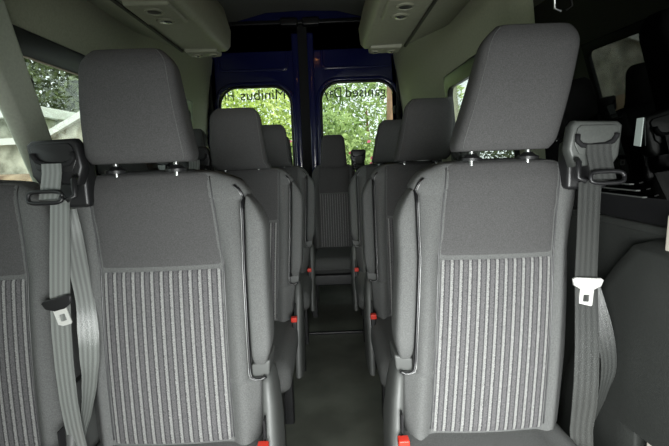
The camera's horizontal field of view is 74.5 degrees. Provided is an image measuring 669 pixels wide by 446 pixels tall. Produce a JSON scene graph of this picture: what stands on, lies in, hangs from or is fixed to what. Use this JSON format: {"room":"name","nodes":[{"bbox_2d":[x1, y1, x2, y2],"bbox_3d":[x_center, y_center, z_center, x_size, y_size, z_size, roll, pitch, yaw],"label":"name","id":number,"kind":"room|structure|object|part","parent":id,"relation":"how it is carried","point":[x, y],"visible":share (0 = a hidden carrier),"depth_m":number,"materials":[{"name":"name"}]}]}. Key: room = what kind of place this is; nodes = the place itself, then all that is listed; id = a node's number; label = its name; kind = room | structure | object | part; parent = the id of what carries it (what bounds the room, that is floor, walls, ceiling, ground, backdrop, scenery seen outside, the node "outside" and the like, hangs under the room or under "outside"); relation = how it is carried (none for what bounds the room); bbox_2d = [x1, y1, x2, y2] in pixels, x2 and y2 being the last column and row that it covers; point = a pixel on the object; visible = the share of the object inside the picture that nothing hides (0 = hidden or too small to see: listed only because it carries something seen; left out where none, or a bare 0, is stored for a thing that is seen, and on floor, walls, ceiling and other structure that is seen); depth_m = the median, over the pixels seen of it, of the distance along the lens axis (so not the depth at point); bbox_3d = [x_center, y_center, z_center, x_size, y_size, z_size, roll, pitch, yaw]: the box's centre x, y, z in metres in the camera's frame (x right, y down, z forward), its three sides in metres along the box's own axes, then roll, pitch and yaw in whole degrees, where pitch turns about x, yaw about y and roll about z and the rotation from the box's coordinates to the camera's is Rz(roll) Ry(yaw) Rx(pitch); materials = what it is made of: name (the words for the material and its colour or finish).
{"room":"vehicle interior","nodes":[
{"label":"vehicle interior","id":0,"kind":"room"},
{"bbox_2d":[3,0,211,139],"bbox_3d":[-1.055,-0.093,1.474,0.180,2.020,4.870,-2,8,0],"label":"wall","id":1,"kind":"structure","parent":0,"point":[80,26],"depth_m":1.92,"materials":[{"name":"grey plastic"}]},
{"bbox_2d":[0,0,72,208],"bbox_3d":[-1.048,-0.349,1.494,0.069,0.720,0.581,-3,8,-10],"label":"trim","id":2,"kind":"structure","parent":1,"relation":"attached to","point":[20,107],"depth_m":1.43,"materials":[{"name":"grey plastic"}]},
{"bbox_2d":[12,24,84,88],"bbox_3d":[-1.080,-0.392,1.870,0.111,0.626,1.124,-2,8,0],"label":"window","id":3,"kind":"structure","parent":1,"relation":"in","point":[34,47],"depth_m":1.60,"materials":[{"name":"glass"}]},
{"bbox_2d":[186,99,192,121],"bbox_3d":[-1.098,-0.546,2.949,0.102,0.626,0.804,-2,8,0],"label":"window","id":4,"kind":"structure","parent":1,"relation":"in","point":[189,103],"depth_m":3.26,"materials":[{"name":"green glass"}]},
{"bbox_2d":[218,0,364,22],"bbox_3d":[-0.247,-1.297,1.312,1.520,0.350,4.870,-2,8,0],"label":"ceiling","id":5,"kind":"structure","parent":0,"point":[235,10],"depth_m":3.53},
{"bbox_2d":[87,0,230,57],"bbox_3d":[-0.736,-0.903,0.676,0.442,0.583,3.212,-2,8,0],"label":"overhead console","id":6,"kind":"object","parent":5,"relation":"attached to","point":[198,28],"visible":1,"depth_m":1.81,"materials":[{"name":"plastic"}]},
{"bbox_2d":[144,8,164,15],"bbox_3d":[-0.634,-0.743,1.548,0.067,0.009,0.067,-3,8,-8],"label":"air vent","id":7,"kind":"object","parent":6,"relation":"attached to","point":[147,11],"depth_m":1.54,"materials":[{"name":"grey plastic"}]},
{"bbox_3d":[-0.645,-0.764,1.600,0.158,0.022,0.218,-2,8,0],"label":"reading panel","id":8,"kind":"part","parent":6,"relation":"part of","materials":[{"name":"plastic"}]},
{"bbox_2d":[156,18,174,24],"bbox_3d":[-0.635,-0.759,1.657,0.067,0.009,0.067,-3,8,-8],"label":"reading lamp","id":9,"kind":"object","parent":6,"relation":"on","point":[163,21],"depth_m":1.65,"materials":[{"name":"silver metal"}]},
{"bbox_3d":[-0.652,-0.849,2.194,0.158,0.022,0.108,-2,8,0],"label":"reading panel","id":10,"kind":"part","parent":6,"relation":"part of","materials":[{"name":"plastic"}]},
{"bbox_2d":[208,11,402,148],"bbox_3d":[-0.241,-0.631,3.887,1.800,2.340,0.060,-2,8,0],"label":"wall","id":11,"kind":"structure","parent":0,"point":[329,36],"depth_m":3.72,"materials":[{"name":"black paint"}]},
{"bbox_2d":[208,33,302,167],"bbox_3d":[-0.665,-0.589,3.878,0.820,2.190,0.090,-2,8,0],"label":"door","id":12,"kind":"structure","parent":11,"relation":"in","point":[275,69],"depth_m":3.77,"materials":[{"name":"blue paint"}]},
{"bbox_3d":[-0.648,-0.592,3.898,0.785,2.190,0.050,-2,8,0],"label":"panel","id":13,"kind":"part","parent":12,"relation":"part of","materials":[{"name":"blue paint"}]},
{"bbox_2d":[280,18,297,27],"bbox_3d":[-0.378,-1.664,3.657,0.140,0.060,0.080,-2,8,0],"label":"door latch","id":14,"kind":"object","parent":11,"relation":"attached to","point":[284,22],"depth_m":3.62,"materials":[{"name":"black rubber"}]},
{"bbox_2d":[297,25,311,177],"bbox_3d":[-0.240,-0.604,3.875,0.090,2.170,0.032,-2,8,0],"label":"door frame","id":15,"kind":"structure","parent":11,"relation":"attached to","point":[301,31],"depth_m":3.79,"materials":[{"name":"black"}]},
{"bbox_2d":[209,18,399,169],"bbox_3d":[-0.240,-0.600,3.849,1.640,2.230,0.030,-2,8,0],"label":"trim","id":16,"kind":"structure","parent":11,"relation":"attached to","point":[336,20],"depth_m":3.68,"materials":[{"name":"black rubber"}]},
{"bbox_2d":[302,17,318,26],"bbox_3d":[-0.198,-1.671,3.658,0.140,0.060,0.080,-2,8,0],"label":"door latch","id":17,"kind":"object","parent":11,"relation":"in","point":[306,21],"depth_m":3.62,"materials":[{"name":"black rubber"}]},
{"bbox_2d":[308,285,362,331],"bbox_3d":[-0.192,0.633,3.412,1.790,0.052,1.260,-2,8,0],"label":"floor","id":18,"kind":"structure","parent":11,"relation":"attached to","point":[336,312],"depth_m":3.14,"materials":[{"name":"plastic"}]},
{"bbox_2d":[287,137,308,267],"bbox_3d":[-0.414,0.019,3.203,0.456,1.302,0.650,-2,8,0],"label":"passenger seat","id":19,"kind":"object","parent":18,"relation":"on","point":[288,139],"visible":0.02,"depth_m":3.30,"materials":[{"name":"grey fabric"}]},
{"bbox_2d":[312,135,365,316],"bbox_3d":[0.028,0.005,3.207,0.456,1.297,0.650,-2,8,0],"label":"passenger seat","id":20,"kind":"object","parent":18,"relation":"on","point":[332,239],"visible":0.8,"depth_m":3.35,"materials":[{"name":"grey fabric"}]},
{"bbox_3d":[-0.138,0.539,3.071,0.040,0.290,0.050,-2,8,0],"label":"leg","id":21,"kind":"part","parent":20,"relation":"part of","materials":[{"name":"black metal"}]},
{"bbox_3d":[0.005,-0.129,3.414,0.365,0.655,0.201,-2,8,0],"label":"backrest","id":22,"kind":"part","parent":20,"relation":"part of","materials":[{"name":"grey fabric"}]},
{"bbox_3d":[-0.002,-0.341,3.390,0.240,0.214,0.100,-2,8,0],"label":"panel","id":23,"kind":"part","parent":20,"relation":"part of","materials":[{"name":"grey fabric"}]},
{"bbox_3d":[0.010,-0.023,3.373,0.240,0.407,0.063,-2,8,0],"label":"striped panel","id":24,"kind":"part","parent":20,"relation":"part of","materials":[{"name":"fabric"}]},
{"bbox_2d":[315,246,357,273],"bbox_3d":[0.010,0.268,3.174,0.372,0.118,0.512,-2,8,0],"label":"cushion","id":25,"kind":"object","parent":20,"relation":"on","point":[328,259],"depth_m":2.99,"materials":[{"name":"grey fabric"}]},
{"bbox_2d":[307,33,401,172],"bbox_3d":[0.184,-0.620,3.884,0.820,2.190,0.090,-2,8,0],"label":"door","id":26,"kind":"structure","parent":11,"relation":"in","point":[326,68],"depth_m":3.78,"materials":[{"name":"blue paint"}]},
{"bbox_3d":[0.180,-0.623,3.904,0.813,2.190,0.050,-2,8,0],"label":"panel","id":27,"kind":"part","parent":26,"relation":"part of","materials":[{"name":"blue paint"}]},
{"bbox_2d":[285,333,383,445],"bbox_3d":[-0.161,0.984,1.003,1.800,0.040,3.610,-2,8,0],"label":"floor","id":28,"kind":"structure","parent":0,"point":[338,402],"depth_m":2.03,"materials":[{"name":"plastic"}]},
{"bbox_2d":[0,180,99,445],"bbox_3d":[-0.829,0.344,0.850,0.495,1.332,0.650,-2,8,0],"label":"passenger seat","id":29,"kind":"object","parent":28,"relation":"on","point":[30,408],"visible":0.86,"depth_m":1.01,"materials":[{"name":"grey fabric"}]},
{"bbox_3d":[-0.864,0.015,1.036,0.313,0.214,0.100,-2,8,0],"label":"panel","id":30,"kind":"part","parent":29,"relation":"part of","materials":[{"name":"grey fabric"}]},
{"bbox_3d":[-0.830,0.333,1.020,0.283,0.407,0.063,-2,8,0],"label":"striped panel","id":31,"kind":"part","parent":29,"relation":"part of","materials":[{"name":"fabric"}]},
{"bbox_2d":[95,163,158,175],"bbox_3d":[-0.822,0.250,1.645,0.442,1.316,0.650,-2,8,0],"label":"passenger seat","id":32,"kind":"object","parent":28,"relation":"on","point":[100,169],"visible":0.02,"depth_m":1.75,"materials":[{"name":"grey fabric"}]},
{"bbox_2d":[25,48,285,445],"bbox_3d":[-0.389,0.315,0.851,0.516,1.342,0.650,-2,8,0],"label":"passenger seat","id":33,"kind":"object","parent":28,"relation":"on","point":[169,269],"visible":1,"depth_m":1.00,"materials":[{"name":"grey fabric"}]},
{"bbox_3d":[-0.596,0.205,0.965,0.037,0.044,0.003,-2,8,0],"label":"tongue blade","id":34,"kind":"part","parent":33,"relation":"part of","materials":[{"name":"white metal"}]},
{"bbox_3d":[-0.505,-0.133,1.015,0.012,0.070,0.012,-2,8,0],"label":"headrest post","id":35,"kind":"part","parent":33,"relation":"part of","materials":[{"name":"silver metal"}]},
{"bbox_3d":[-0.417,-0.007,1.027,0.319,0.214,0.087,-1,8,6],"label":"panel","id":36,"kind":"part","parent":33,"relation":"part of","materials":[{"name":"grey fabric"}]},
{"bbox_3d":[-0.391,0.203,1.062,0.443,0.655,0.199,-2,8,0],"label":"backrest","id":37,"kind":"part","parent":33,"relation":"part of","materials":[{"name":"grey fabric"}]},
{"bbox_3d":[-0.384,0.308,1.022,0.289,0.407,0.063,-2,8,0],"label":"striped panel","id":38,"kind":"part","parent":33,"relation":"part of","materials":[{"name":"fabric"}]},
{"bbox_3d":[-0.366,-0.138,1.016,0.012,0.070,0.012,-2,8,0],"label":"headrest post","id":39,"kind":"part","parent":33,"relation":"part of","materials":[{"name":"silver metal"}]},
{"bbox_2d":[96,432,263,445],"bbox_3d":[-0.356,0.598,0.823,0.437,0.119,0.512,-2,8,0],"label":"cushion","id":40,"kind":"object","parent":33,"relation":"on","point":[229,439],"depth_m":1.02,"materials":[{"name":"grey fabric"}]},
{"bbox_3d":[-0.175,0.127,1.034,0.052,0.384,0.143,-2,8,0],"label":"armrest","id":41,"kind":"part","parent":33,"relation":"part of","materials":[{"name":"grey fabric"}]},
{"bbox_2d":[157,129,214,169],"bbox_3d":[-0.811,0.136,2.437,0.442,1.316,0.650,-2,8,0],"label":"passenger seat","id":42,"kind":"object","parent":28,"relation":"on","point":[200,135],"visible":0.02,"depth_m":2.52,"materials":[{"name":"grey fabric"}]},
{"bbox_2d":[182,107,304,443],"bbox_3d":[-0.355,0.221,1.647,0.477,1.316,0.650,-2,8,0],"label":"passenger seat","id":43,"kind":"object","parent":28,"relation":"on","point":[237,142],"visible":0.48,"depth_m":1.78,"materials":[{"name":"grey fabric"}]},
{"bbox_3d":[-0.367,-0.117,1.832,0.284,0.214,0.100,-2,8,0],"label":"panel","id":44,"kind":"part","parent":43,"relation":"part of","materials":[{"name":"grey fabric"}]},
{"bbox_3d":[-0.376,0.096,1.856,0.430,0.655,0.199,-2,8,0],"label":"backrest","id":45,"kind":"part","parent":43,"relation":"part of","materials":[{"name":"grey fabric"}]},
{"bbox_3d":[-0.370,0.202,1.815,0.297,0.407,0.063,-2,8,0],"label":"striped panel","id":46,"kind":"part","parent":43,"relation":"part of","materials":[{"name":"fabric"}]},
{"bbox_3d":[-0.189,0.752,1.515,0.040,0.290,0.050,-2,8,0],"label":"leg","id":47,"kind":"part","parent":43,"relation":"part of","materials":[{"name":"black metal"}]},
{"bbox_2d":[272,319,297,392],"bbox_3d":[-0.357,0.492,1.616,0.428,0.118,0.512,-2,8,0],"label":"cushion","id":48,"kind":"object","parent":43,"relation":"on","point":[285,340],"depth_m":1.56,"materials":[{"name":"grey fabric"}]},
{"bbox_3d":[-0.193,0.704,1.851,0.040,0.290,0.050,-2,8,0],"label":"leg","id":49,"kind":"part","parent":43,"relation":"part of","materials":[{"name":"black metal"}]},
{"bbox_3d":[-0.155,0.020,1.827,0.061,0.384,0.143,-2,8,0],"label":"armrest","id":50,"kind":"part","parent":43,"relation":"part of","materials":[{"name":"grey fabric"}]},
{"bbox_2d":[262,124,315,371],"bbox_3d":[-0.340,0.111,2.439,0.477,1.316,0.650,-2,8,0],"label":"passenger seat","id":51,"kind":"object","parent":28,"relation":"on","point":[275,136],"visible":0.24,"depth_m":2.57,"materials":[{"name":"grey fabric"}]},
{"bbox_3d":[-0.352,-0.227,2.624,0.284,0.214,0.100,-2,8,0],"label":"panel","id":52,"kind":"part","parent":51,"relation":"part of","materials":[{"name":"grey fabric"}]},
{"bbox_3d":[-0.360,-0.014,2.648,0.430,0.655,0.199,-2,8,0],"label":"backrest","id":53,"kind":"part","parent":51,"relation":"part of","materials":[{"name":"grey fabric"}]},
{"bbox_3d":[-0.173,0.642,2.307,0.040,0.290,0.050,-2,8,0],"label":"leg","id":54,"kind":"part","parent":51,"relation":"part of","materials":[{"name":"black metal"}]},
{"bbox_2d":[300,272,311,309],"bbox_3d":[-0.342,0.382,2.408,0.428,0.118,0.512,-2,8,0],"label":"cushion","id":55,"kind":"object","parent":51,"relation":"on","point":[306,277],"depth_m":2.35,"materials":[{"name":"grey fabric"}]},
{"bbox_3d":[-0.177,0.594,2.644,0.040,0.290,0.050,-2,8,0],"label":"leg","id":56,"kind":"part","parent":51,"relation":"part of","materials":[{"name":"black metal"}]},
{"bbox_3d":[-0.140,-0.090,2.620,0.061,0.384,0.143,-2,8,0],"label":"armrest","id":57,"kind":"part","parent":51,"relation":"part of","materials":[{"name":"grey fabric"}]},
{"bbox_2d":[309,330,362,334],"bbox_3d":[-0.185,0.700,2.785,1.600,0.016,0.024,-2,8,0],"label":"trim","id":58,"kind":"structure","parent":28,"relation":"attached to","point":[343,331],"depth_m":2.78,"materials":[{"name":"black plastic"}]},
{"bbox_2d":[348,119,429,367],"bbox_3d":[0.336,0.088,2.444,0.485,1.328,0.650,-2,8,0],"label":"passenger seat","id":59,"kind":"object","parent":28,"relation":"on","point":[387,135],"visible":0.31,"depth_m":2.57,"materials":[{"name":"grey fabric"}]},
{"bbox_3d":[0.112,-0.092,2.623,0.047,0.384,0.143,-2,8,0],"label":"armrest","id":60,"kind":"part","parent":59,"relation":"part of","materials":[{"name":"grey fabric"}]},
{"bbox_3d":[0.193,0.588,2.648,0.040,0.290,0.050,-2,8,0],"label":"leg","id":61,"kind":"part","parent":59,"relation":"part of","materials":[{"name":"black metal"}]},
{"bbox_2d":[355,271,373,309],"bbox_3d":[0.326,0.365,2.414,0.413,0.118,0.512,-2,8,0],"label":"cushion","id":62,"kind":"object","parent":59,"relation":"on","point":[360,276],"depth_m":2.36,"materials":[{"name":"grey fabric"}]},
{"bbox_3d":[0.319,-0.031,2.654,0.409,0.655,0.199,-2,8,0],"label":"backrest","id":63,"kind":"part","parent":59,"relation":"part of","materials":[{"name":"grey fabric"}]},
{"bbox_3d":[0.317,-0.243,2.630,0.276,0.214,0.100,-2,8,0],"label":"panel","id":64,"kind":"part","parent":59,"relation":"part of","materials":[{"name":"grey fabric"}]},
{"bbox_2d":[361,98,479,415],"bbox_3d":[0.363,0.189,1.651,0.485,1.328,0.650,-2,8,0],"label":"passenger seat","id":65,"kind":"object","parent":28,"relation":"on","point":[425,133],"visible":0.41,"depth_m":1.78,"materials":[{"name":"grey fabric"}]},
{"bbox_3d":[0.139,0.009,1.829,0.047,0.384,0.143,-2,8,0],"label":"armrest","id":66,"kind":"part","parent":65,"relation":"part of","materials":[{"name":"grey fabric"}]},
{"bbox_2d":[371,316,393,385],"bbox_3d":[0.354,0.466,1.621,0.413,0.118,0.512,-2,8,0],"label":"cushion","id":67,"kind":"object","parent":65,"relation":"on","point":[381,327],"depth_m":1.59,"materials":[{"name":"grey fabric"}]},
{"bbox_3d":[0.220,0.689,1.854,0.040,0.290,0.050,-2,8,0],"label":"leg","id":68,"kind":"part","parent":65,"relation":"part of","materials":[{"name":"black metal"}]},
{"bbox_3d":[0.352,0.175,1.820,0.268,0.407,0.063,-2,8,0],"label":"striped panel","id":69,"kind":"part","parent":65,"relation":"part of","materials":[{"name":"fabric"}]},
{"bbox_3d":[0.347,0.070,1.861,0.409,0.655,0.199,-2,8,0],"label":"backrest","id":70,"kind":"part","parent":65,"relation":"part of","materials":[{"name":"grey fabric"}]},
{"bbox_3d":[0.344,-0.143,1.837,0.276,0.214,0.100,-2,8,0],"label":"panel","id":71,"kind":"part","parent":65,"relation":"part of","materials":[{"name":"grey fabric"}]},
{"bbox_2d":[383,23,626,445],"bbox_3d":[0.382,0.275,0.855,0.530,1.366,0.650,-2,8,0],"label":"passenger seat","id":72,"kind":"object","parent":28,"relation":"on","point":[479,297],"visible":1,"depth_m":1.01,"materials":[{"name":"grey fabric"}]},
{"bbox_3d":[0.162,0.114,1.036,0.058,0.384,0.143,-2,8,0],"label":"armrest","id":73,"kind":"part","parent":72,"relation":"part of","materials":[{"name":"grey fabric"}]},
{"bbox_3d":[0.318,-0.163,1.021,0.012,0.070,0.012,-2,8,0],"label":"headrest post","id":74,"kind":"part","parent":72,"relation":"part of","materials":[{"name":"silver metal"}]},
{"bbox_3d":[0.368,0.175,1.068,0.436,0.655,0.199,-2,8,0],"label":"backrest","id":75,"kind":"part","parent":72,"relation":"part of","materials":[{"name":"grey fabric"}]},
{"bbox_2d":[403,423,576,445],"bbox_3d":[0.349,0.572,0.828,0.413,0.118,0.512,-2,8,0],"label":"cushion","id":76,"kind":"object","parent":72,"relation":"on","point":[519,434],"depth_m":1.01,"materials":[{"name":"grey fabric"}]},
{"bbox_3d":[0.365,0.281,1.027,0.297,0.407,0.063,-2,8,0],"label":"striped panel","id":77,"kind":"part","parent":72,"relation":"part of","materials":[{"name":"fabric"}]},
{"bbox_3d":[0.385,-0.037,1.033,0.303,0.214,0.087,-3,8,-7],"label":"panel","id":78,"kind":"part","parent":72,"relation":"part of","materials":[{"name":"grey fabric"}]},
{"bbox_3d":[0.449,-0.168,1.022,0.012,0.070,0.012,-2,8,0],"label":"headrest post","id":79,"kind":"part","parent":72,"relation":"part of","materials":[{"name":"silver metal"}]},
{"bbox_3d":[0.556,0.164,0.973,0.032,0.041,0.003,-2,8,0],"label":"tongue blade","id":80,"kind":"part","parent":72,"relation":"part of","materials":[{"name":"white metal"}]},
{"bbox_2d":[393,0,509,161],"bbox_3d":[0.644,-0.155,1.486,0.180,2.020,4.870,-2,8,0],"label":"wall","id":81,"kind":"structure","parent":0,"point":[421,66],"depth_m":2.36,"materials":[{"name":"grey plastic"}]},
{"bbox_2d":[359,0,469,53],"bbox_3d":[0.354,-0.933,0.685,0.442,0.583,3.212,-2,8,0],"label":"overhead console","id":82,"kind":"object","parent":81,"relation":"attached to","point":[386,26],"visible":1,"depth_m":1.84,"materials":[{"name":"plastic"}]},
{"bbox_3d":[0.252,-0.872,2.202,0.158,0.022,0.108,-2,8,0],"label":"reading panel","id":83,"kind":"part","parent":82,"relation":"part of","materials":[{"name":"plastic"}]},
{"bbox_2d":[391,13,409,19],"bbox_3d":[0.249,-0.781,1.664,0.067,0.009,0.067,-1,8,7],"label":"reading lamp","id":84,"kind":"object","parent":82,"relation":"on","point":[395,16],"depth_m":1.65,"materials":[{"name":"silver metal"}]},
{"bbox_2d":[396,2,414,10],"bbox_3d":[0.251,-0.766,1.555,0.067,0.009,0.067,-3,8,-8],"label":"air vent","id":85,"kind":"object","parent":82,"relation":"attached to","point":[400,6],"depth_m":1.54,"materials":[{"name":"grey plastic"}]},
{"bbox_3d":[0.260,-0.787,1.608,0.158,0.022,0.218,-2,8,0],"label":"reading panel","id":86,"kind":"part","parent":82,"relation":"part of","materials":[{"name":"plastic"}]},
{"bbox_2d":[444,54,519,156],"bbox_3d":[0.649,-0.443,1.975,0.095,0.576,0.884,-2,8,0],"label":"window","id":87,"kind":"structure","parent":81,"relation":"in","point":[460,74],"depth_m":2.15,"materials":[{"name":"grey glass"}]},
{"bbox_2d":[508,0,545,158],"bbox_3d":[0.632,-0.395,1.396,0.096,0.720,0.252,-2,8,0],"label":"trim","id":88,"kind":"structure","parent":81,"relation":"attached to","point":[520,11],"depth_m":1.38,"materials":[{"name":"grey plastic"}]},
{"bbox_2d":[533,0,668,445],"bbox_3d":[0.671,0.095,0.790,0.175,1.680,1.320,-2,8,0],"label":"door","id":89,"kind":"structure","parent":81,"relation":"in","point":[621,72],"depth_m":0.98,"materials":[{"name":"black plastic"}]},
{"bbox_3d":[0.571,-0.627,1.126,0.026,0.166,0.008,-2,8,0],"label":"grab handle","id":90,"kind":"part","parent":89,"relation":"part of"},
{"bbox_3d":[0.638,-0.376,0.682,0.087,0.715,1.245,-2,8,-3],"label":"glass","id":91,"kind":"part","parent":89,"relation":"part of","materials":[{"name":"glass"}]},
{"bbox_3d":[0.744,0.466,0.844,0.055,0.925,1.320,-2,8,0],"label":"panel","id":92,"kind":"part","parent":89,"relation":"part of","materials":[{"name":"black plastic"}]},
{"bbox_3d":[0.710,0.039,0.782,0.042,0.020,1.280,-2,8,0],"label":"waist rail","id":93,"kind":"part","parent":89,"relation":"part of","materials":[{"name":"black plastic"}]},
{"bbox_2d":[647,216,668,445],"bbox_3d":[0.699,0.380,0.780,0.030,0.758,0.418,-2,8,0],"label":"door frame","id":94,"kind":"structure","parent":81,"relation":"attached to","point":[667,234],"depth_m":0.89,"materials":[{"name":"beige"}]},
{"label":"outside","id":95,"kind":"structure","parent":0,"visible":0},
{"bbox_3d":[-0.988,1.181,4.198,26.000,0.080,24.000,-2,8,0],"label":"ground","id":96,"kind":"structure","parent":95,"visible":0},
{"bbox_2d":[0,174,31,180],"bbox_3d":[-4.321,0.385,4.446,4.200,1.660,1.000,-2,8,0],"label":"bank","id":97,"kind":"object","parent":96,"relation":"on","point":[22,177],"visible":0.02,"depth_m":3.92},
{"bbox_2d":[0,106,74,138],"bbox_3d":[-4.772,-0.462,7.148,1.200,2.600,1.400,-2,8,0],"label":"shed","id":98,"kind":"object","parent":96,"relation":"on","point":[53,117],"visible":0.07,"depth_m":6.56,"materials":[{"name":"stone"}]},
{"bbox_2d":[0,111,82,174],"bbox_3d":[-4.401,-0.292,5.096,5.300,2.820,0.440,-2,8,0],"label":"wall","id":99,"kind":"structure","parent":96,"relation":"on","point":[11,161],"depth_m":4.88,"materials":[{"name":"stone"}]},
{"bbox_2d":[24,58,79,112],"bbox_3d":[-6.772,-2.524,9.850,4.476,6.052,3.696,-2,8,0],"label":"tree","id":100,"kind":"object","parent":96,"relation":"on","point":[65,95],"visible":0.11,"depth_m":9.03,"materials":[{"name":"green plant"}]},
{"bbox_2d":[222,88,292,156],"bbox_3d":[-1.852,-1.325,7.466,2.918,4.017,1.846,-3,8,-8],"label":"bush","id":101,"kind":"object","parent":96,"relation":"on","point":[259,104],"visible":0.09,"depth_m":7.04,"materials":[{"name":"green plant"}]},
{"bbox_2d":[290,107,374,171],"bbox_3d":[0.000,-0.273,5.572,1.281,2.346,1.159,-2,8,0],"label":"bush","id":102,"kind":"object","parent":96,"relation":"on","point":[337,130],"visible":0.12,"depth_m":5.29,"materials":[{"name":"green plant"}]},
{"bbox_2d":[270,82,464,163],"bbox_3d":[0.725,-2.519,10.051,4.434,5.460,2.500,-2,8,0],"label":"tree","id":103,"kind":"object","parent":96,"relation":"on","point":[372,85],"visible":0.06,"depth_m":9.44,"materials":[{"name":"green plant"}]},
{"bbox_3d":[0.801,-1.206,10.241,0.148,2.803,0.121,1,9,22],"label":"stem","id":104,"kind":"part","parent":103,"relation":"part of","materials":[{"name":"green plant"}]},
{"bbox_2d":[387,86,392,119],"bbox_3d":[0.862,-0.901,6.348,0.338,3.505,0.318,-2,8,0],"label":"bare trunk","id":105,"kind":"object","parent":96,"relation":"on","point":[389,92],"visible":0.07,"depth_m":6.16,"materials":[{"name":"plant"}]},
{"bbox_2d":[480,150,513,158],"bbox_3d":[3.506,-1.305,6.093,2.084,4.029,6.791,-2,8,0],"label":"hedge","id":106,"kind":"object","parent":96,"relation":"on","point":[492,154],"visible":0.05,"depth_m":8.03,"materials":[{"name":"green plant"}]}
]}

